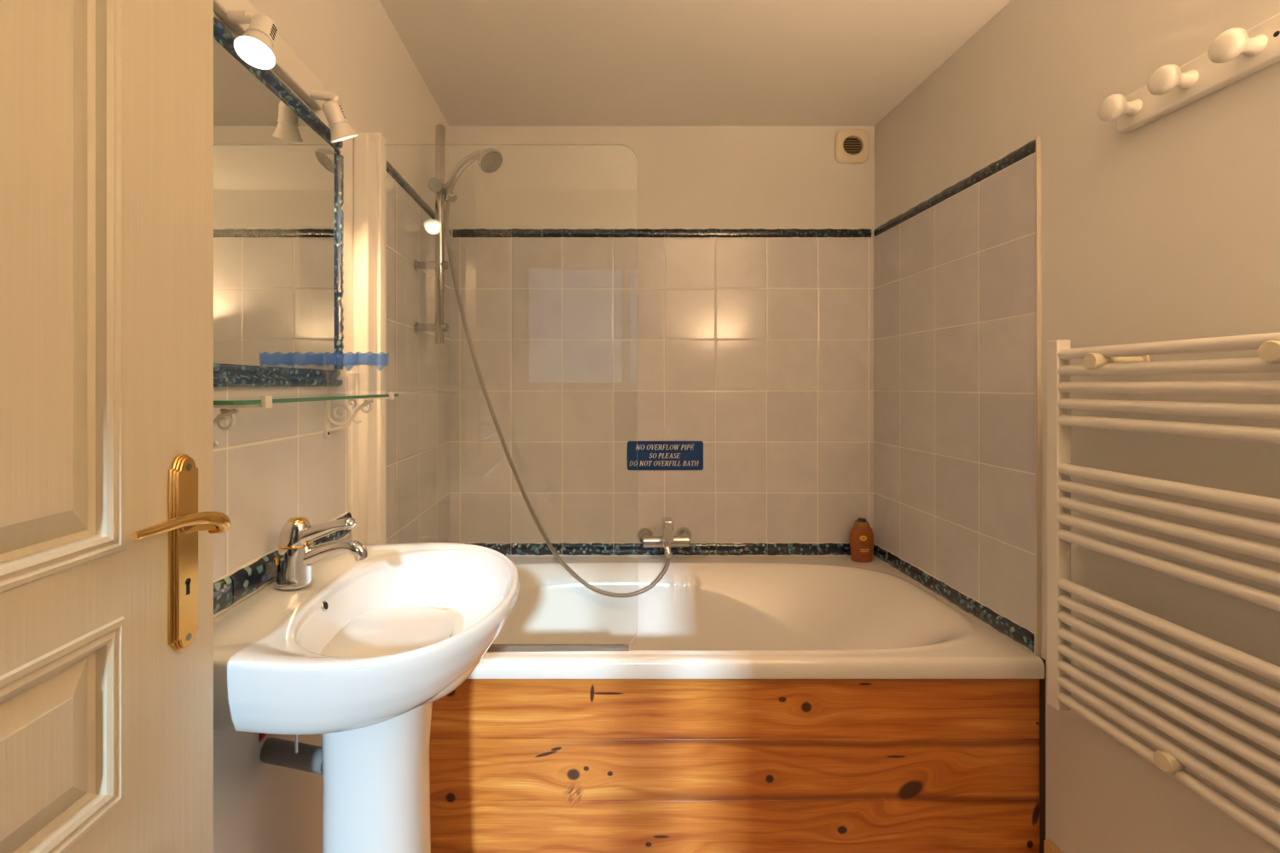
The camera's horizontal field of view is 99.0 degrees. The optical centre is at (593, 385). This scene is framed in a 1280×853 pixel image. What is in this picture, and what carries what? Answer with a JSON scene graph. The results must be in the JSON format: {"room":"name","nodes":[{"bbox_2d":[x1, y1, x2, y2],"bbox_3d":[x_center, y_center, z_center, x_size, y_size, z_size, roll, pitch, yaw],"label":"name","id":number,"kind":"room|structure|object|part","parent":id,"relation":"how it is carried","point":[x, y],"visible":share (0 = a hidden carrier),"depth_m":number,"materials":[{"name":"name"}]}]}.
{"room":"bathroom","nodes":[
{"label":"bathroom","id":0,"kind":"room"},
{"bbox_2d":[213,0,449,852],"bbox_3d":[-0.610,0.085,1.022,0.100,2.210,2.243,0,0,0],"label":"wall","id":1,"kind":"structure","parent":0,"point":[276,465],"depth_m":1.23,"materials":[{"name":"paint"}]},
{"bbox_2d":[0,0,231,852],"bbox_3d":[-0.439,0.177,0.261,0.101,2.004,0.769,0,0,0],"label":"door","id":2,"kind":"structure","parent":1,"relation":"in","point":[108,521],"depth_m":0.50,"materials":[{"name":"beige paint"}]},
{"bbox_3d":[-0.415,0.145,0.540,0.052,0.034,0.125,0,0,0],"label":"handle","id":3,"kind":"part","parent":2,"relation":"part of","materials":[{"name":"gold metal"}]},
{"bbox_3d":[-0.445,0.182,0.594,0.010,0.214,0.035,0,0,0],"label":"handle plate","id":4,"kind":"part","parent":2,"relation":"part of","materials":[{"name":"gold metal"}]},
{"bbox_2d":[259,733,267,742],"bbox_3d":[-0.568,0.603,0.930,0.032,0.032,0.012,0,0,0],"label":"handle","id":5,"kind":"object","parent":1,"relation":"attached to","point":[261,736],"visible":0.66,"depth_m":0.92,"materials":[{"name":"red"}]},
{"bbox_2d":[213,17,343,387],"bbox_3d":[-0.552,-0.265,0.873,0.027,0.534,0.626,0,0,0],"label":"mirror","id":6,"kind":"object","parent":1,"relation":"attached to","point":[278,173],"visible":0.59,"depth_m":0.93,"materials":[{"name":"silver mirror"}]},
{"bbox_2d":[213,512,351,618],"bbox_3d":[-0.554,0.315,0.732,0.011,0.053,1.023,0,0,0],"label":"trim","id":7,"kind":"structure","parent":1,"relation":"attached to","point":[234,587],"depth_m":0.87,"materials":[{"name":"ceramic"}]},
{"bbox_2d":[213,0,357,142],"bbox_3d":[-0.515,-0.543,0.841,0.102,0.138,0.542,0,0,0],"label":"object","id":8,"kind":"object","parent":1,"relation":"attached to","point":[258,43],"visible":1,"depth_m":0.93,"materials":[{"name":"white metal"}]},
{"bbox_3d":[-0.533,-0.556,0.823,0.029,0.017,0.017,0,0,0],"label":"arm","id":9,"kind":"part","parent":8,"relation":"part of","materials":[{"name":"white metal"}]},
{"bbox_3d":[-0.496,-0.492,0.801,0.049,0.018,0.045,0,0,0],"label":"bulb","id":10,"kind":"part","parent":8,"relation":"part of","materials":[{"name":"white glass"}]},
{"bbox_3d":[-0.524,-0.563,1.059,0.050,0.022,0.017,0,0,-2],"label":"arm","id":11,"kind":"part","parent":8,"relation":"part of","materials":[{"name":"white metal"}]},
{"bbox_2d":[260,737,322,774],"bbox_3d":[-0.512,0.631,0.932,0.141,0.037,0.037,0,0,14],"label":"pipe","id":12,"kind":"object","parent":1,"relation":"attached to","point":[277,752],"visible":0.79,"depth_m":0.92,"materials":[{"name":"grey plastic"}]},
{"bbox_2d":[213,392,398,446],"bbox_3d":[-0.489,0.061,0.930,0.141,0.094,0.550,0,0,0],"label":"glass shelf","id":13,"kind":"object","parent":1,"relation":"attached to","point":[262,402],"visible":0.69,"depth_m":0.85,"materials":[{"name":"teal"}]},
{"bbox_3d":[-0.492,0.021,0.930,0.134,0.005,0.550,0,0,0],"label":"shelf pane","id":14,"kind":"part","parent":13,"relation":"part of","materials":[{"name":"clear glass"}]},
{"bbox_2d":[324,351,358,391],"bbox_3d":[-0.512,-0.025,1.110,0.063,0.085,0.063,0,0,0],"label":"tumbler","id":15,"kind":"object","parent":13,"relation":"on","point":[328,352],"visible":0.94,"depth_m":1.10,"materials":[{"name":"clear glass"}]},
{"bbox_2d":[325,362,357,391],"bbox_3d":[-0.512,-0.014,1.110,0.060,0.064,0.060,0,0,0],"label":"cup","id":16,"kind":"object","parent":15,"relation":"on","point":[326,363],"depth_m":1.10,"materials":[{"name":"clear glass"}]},
{"bbox_2d":[355,351,389,391],"bbox_3d":[-0.449,-0.025,1.110,0.063,0.085,0.063,0,0,0],"label":"tumbler","id":17,"kind":"object","parent":13,"relation":"on","point":[359,352],"visible":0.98,"depth_m":1.11,"materials":[{"name":"clear glass"}]},
{"bbox_2d":[345,372,358,541],"bbox_3d":[-0.558,0.580,1.266,0.015,1.220,0.037,0,0,0],"label":"trim","id":18,"kind":"structure","parent":1,"relation":"attached to","point":[352,389],"depth_m":1.25,"materials":[{"name":"white wood"}]},
{"bbox_2d":[353,133,377,544],"bbox_3d":[-0.548,0.296,1.312,0.035,1.787,0.060,0,0,0],"label":"trim","id":19,"kind":"structure","parent":1,"relation":"attached to","point":[364,147],"depth_m":1.29,"materials":[{"name":"beige paint"}]},
{"bbox_2d":[386,159,450,236],"bbox_3d":[-0.560,-0.596,1.764,0.011,0.040,0.728,0,0,0],"label":"trim","id":20,"kind":"structure","parent":1,"relation":"attached to","point":[391,170],"depth_m":1.65,"materials":[{"name":"tile"}]},
{"bbox_2d":[413,124,457,343],"bbox_3d":[-0.491,-0.475,1.702,0.136,0.686,0.074,0,0,0],"label":"shower rail","id":21,"kind":"object","parent":1,"relation":"attached to","point":[437,184],"visible":0.94,"depth_m":1.71,"materials":[{"name":"silver metal"}]},
{"bbox_2d":[444,148,502,202],"bbox_3d":[-0.372,-0.639,1.638,0.209,0.137,0.075,0,0,18],"label":"shower","id":22,"kind":"object","parent":21,"relation":"attached to","point":[490,160],"visible":1,"depth_m":1.64,"materials":[{"name":"silver metal"}]},
{"bbox_3d":[-0.398,-0.639,1.664,0.144,0.137,0.027,0,0,26],"label":"handle","id":23,"kind":"part","parent":22,"relation":"part of","materials":[{"name":"silver metal"}]},
{"bbox_2d":[444,201,671,598],"bbox_3d":[-0.100,0.091,1.886,0.816,1.324,0.107,0,0,-22],"label":"shower hose","id":24,"kind":"object","parent":22,"relation":"attached to","point":[566,567],"visible":0.99,"depth_m":1.85,"materials":[{"name":"silver metal"}]},
{"bbox_2d":[448,126,874,556],"bbox_3d":[0.274,0.085,2.189,1.867,2.210,0.108,0,0,0],"label":"wall","id":25,"kind":"structure","parent":0,"point":[759,352],"depth_m":2.13,"materials":[{"name":"tile"}]},
{"bbox_2d":[455,542,850,556],"bbox_3d":[0.270,0.641,2.130,1.639,0.052,0.011,0,0,0],"label":"trim","id":26,"kind":"structure","parent":25,"relation":"attached to","point":[506,549],"depth_m":2.12,"materials":[{"name":"tile"}]},
{"bbox_2d":[452,228,871,237],"bbox_3d":[0.270,-0.596,2.138,1.639,0.040,0.011,0,0,0],"label":"trim","id":27,"kind":"structure","parent":25,"relation":"attached to","point":[456,232],"depth_m":2.13,"materials":[{"name":"tile"}]},
{"bbox_2d":[637,517,691,558],"bbox_3d":[0.279,0.563,2.062,0.212,0.138,0.144,0,0,0],"label":"mixer tap","id":28,"kind":"object","parent":25,"relation":"attached to","point":[666,541],"visible":1,"depth_m":2.05,"materials":[{"name":"silver metal"}]},
{"bbox_3d":[0.276,0.548,2.030,0.042,0.109,0.081,0,0,0],"label":"lever","id":29,"kind":"part","parent":28,"relation":"part of","materials":[{"name":"silver metal"}]},
{"bbox_2d":[661,539,673,558],"bbox_3d":[0.277,0.594,2.038,0.043,0.076,0.092,0,0,0],"label":"outlet","id":30,"kind":"object","parent":28,"relation":"attached to","point":[666,544],"depth_m":2.01,"materials":[{"name":"silver metal"}]},
{"bbox_2d":[627,441,703,470],"bbox_3d":[0.282,0.274,2.133,0.297,0.114,0.003,0,0,0],"label":"sign","id":31,"kind":"object","parent":25,"relation":"attached to","point":[641,455],"visible":1,"depth_m":2.13,"materials":[{"name":"blue plastic"}]},
{"bbox_2d":[834,128,869,163],"bbox_3d":[1.015,-0.938,2.134,0.134,0.134,0.018,0,0,0],"label":"air vent","id":32,"kind":"object","parent":25,"relation":"in","point":[848,148],"visible":1,"depth_m":2.13,"materials":[{"name":"beige plastic"}]},
{"bbox_2d":[378,0,1011,126],"bbox_3d":[0.274,-1.070,1.071,1.867,0.100,2.343,0,0,0],"label":"ceiling","id":33,"kind":"structure","parent":0,"point":[482,62],"depth_m":1.69,"materials":[{"name":"paint"}]},
{"bbox_2d":[873,0,1279,852],"bbox_3d":[1.151,0.085,1.022,0.111,2.210,2.243,0,0,0],"label":"wall","id":34,"kind":"structure","parent":0,"point":[1166,228],"depth_m":1.24,"materials":[{"name":"paint"}]},
{"bbox_2d":[872,543,1035,654],"bbox_3d":[1.093,0.641,1.738,0.011,0.052,0.771,0,0,0],"label":"trim","id":35,"kind":"structure","parent":34,"relation":"attached to","point":[1011,630],"depth_m":1.60,"materials":[{"name":"ceramic"}]},
{"bbox_2d":[873,138,1035,236],"bbox_3d":[1.101,-0.596,1.740,0.011,0.040,0.776,0,0,0],"label":"trim","id":36,"kind":"structure","parent":34,"relation":"attached to","point":[1027,149],"depth_m":1.61,"materials":[{"name":"tile"}]},
{"bbox_2d":[1043,840,1062,852],"bbox_3d":[1.099,1.145,0.621,0.016,0.090,1.402,0,0,0],"label":"baseboard","id":37,"kind":"structure","parent":34,"relation":"attached to","point":[1049,847],"depth_m":1.30,"materials":[{"name":"brown wood"}]},
{"bbox_2d":[1047,332,1279,850],"bbox_3d":[1.054,0.306,0.953,0.106,0.812,0.540,0,0,0],"label":"towel radiator","id":38,"kind":"object","parent":34,"relation":"attached to","point":[1172,759],"visible":1,"depth_m":0.97,"materials":[{"name":"white metal"}]},
{"bbox_2d":[1097,12,1279,133],"bbox_3d":[1.069,-0.557,0.843,0.077,0.071,0.586,0,0,0],"label":"peg rack","id":39,"kind":"object","parent":34,"relation":"attached to","point":[1236,54],"visible":1,"depth_m":0.97,"materials":[{"name":"white wood"}]},
{"bbox_3d":[0.274,1.240,1.011,1.867,0.100,2.463,0,0,0],"label":"floor","id":40,"kind":"structure","parent":0,"visible":0},
{"bbox_2d":[213,542,519,852],"bbox_3d":[-0.344,0.765,0.925,0.431,0.850,0.525,0,0,0],"label":"washbasin","id":41,"kind":"object","parent":40,"relation":"on","point":[359,656],"visible":0.91,"depth_m":0.82,"materials":[{"name":"white ceramic"}]},
{"bbox_3d":[-0.457,0.545,0.840,0.005,0.040,0.004,0,0,0],"label":"popup rod","id":42,"kind":"part","parent":41,"relation":"part of","materials":[{"name":"silver metal"}]},
{"bbox_2d":[273,517,367,589],"bbox_3d":[-0.459,0.281,0.930,0.158,0.115,0.058,0,0,0],"label":"mixer tap","id":43,"kind":"object","parent":41,"relation":"on","point":[297,554],"visible":1,"depth_m":0.91,"materials":[{"name":"silver metal"}]},
{"bbox_3d":[-0.530,0.294,0.921,0.009,0.016,0.021,0,0,13],"label":"lift knob","id":44,"kind":"part","parent":43,"relation":"part of","materials":[{"name":"gold metal"}]},
{"bbox_3d":[-0.452,0.248,0.929,0.104,0.049,0.042,0,0,0],"label":"lever","id":45,"kind":"part","parent":43,"relation":"part of","materials":[{"name":"silver metal"}]},
{"bbox_3d":[-0.444,0.287,0.927,0.128,0.051,0.032,0,0,3],"label":"spout","id":46,"kind":"part","parent":43,"relation":"part of","materials":[{"name":"silver metal"}]},
{"bbox_2d":[213,542,519,734],"bbox_3d":[-0.344,0.412,0.925,0.431,0.145,0.525,0,0,0],"label":"basin","id":47,"kind":"object","parent":41,"relation":"in","point":[390,633],"depth_m":0.81,"materials":[{"name":"white ceramic"}]},
{"bbox_2d":[430,556,1044,852],"bbox_3d":[0.272,0.925,1.729,1.660,0.522,0.808,0,0,0],"label":"bathtub","id":48,"kind":"object","parent":40,"relation":"on","point":[753,704],"visible":0.81,"depth_m":1.34,"materials":[{"name":"brown wood"}]},
{"bbox_2d":[366,132,628,651],"bbox_3d":[-0.225,0.021,1.364,0.672,1.292,0.042,0,0,0],"label":"screen","id":49,"kind":"object","parent":48,"relation":"on","point":[378,137],"visible":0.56,"depth_m":1.36,"materials":[{"name":"clear glass"}]},
{"bbox_3d":[0.273,0.949,1.355,1.658,0.474,0.020,0,0,0],"label":"panel","id":50,"kind":"part","parent":48,"relation":"part of","materials":[{"name":"brown wood"}]},
{"bbox_2d":[466,556,1044,679],"bbox_3d":[0.270,0.866,1.729,1.655,0.404,0.808,0,0,0],"label":"tub","id":51,"kind":"object","parent":48,"relation":"in","point":[707,617],"depth_m":1.91,"materials":[{"name":"white ceramic"}]},
{"bbox_2d":[849,517,874,563],"bbox_3d":[1.023,0.586,2.074,0.090,0.162,0.050,0,0,0],"label":"toiletry bottle","id":52,"kind":"object","parent":48,"relation":"on","point":[862,539],"visible":1,"depth_m":2.06,"materials":[{"name":"brown plastic"}]}
]}

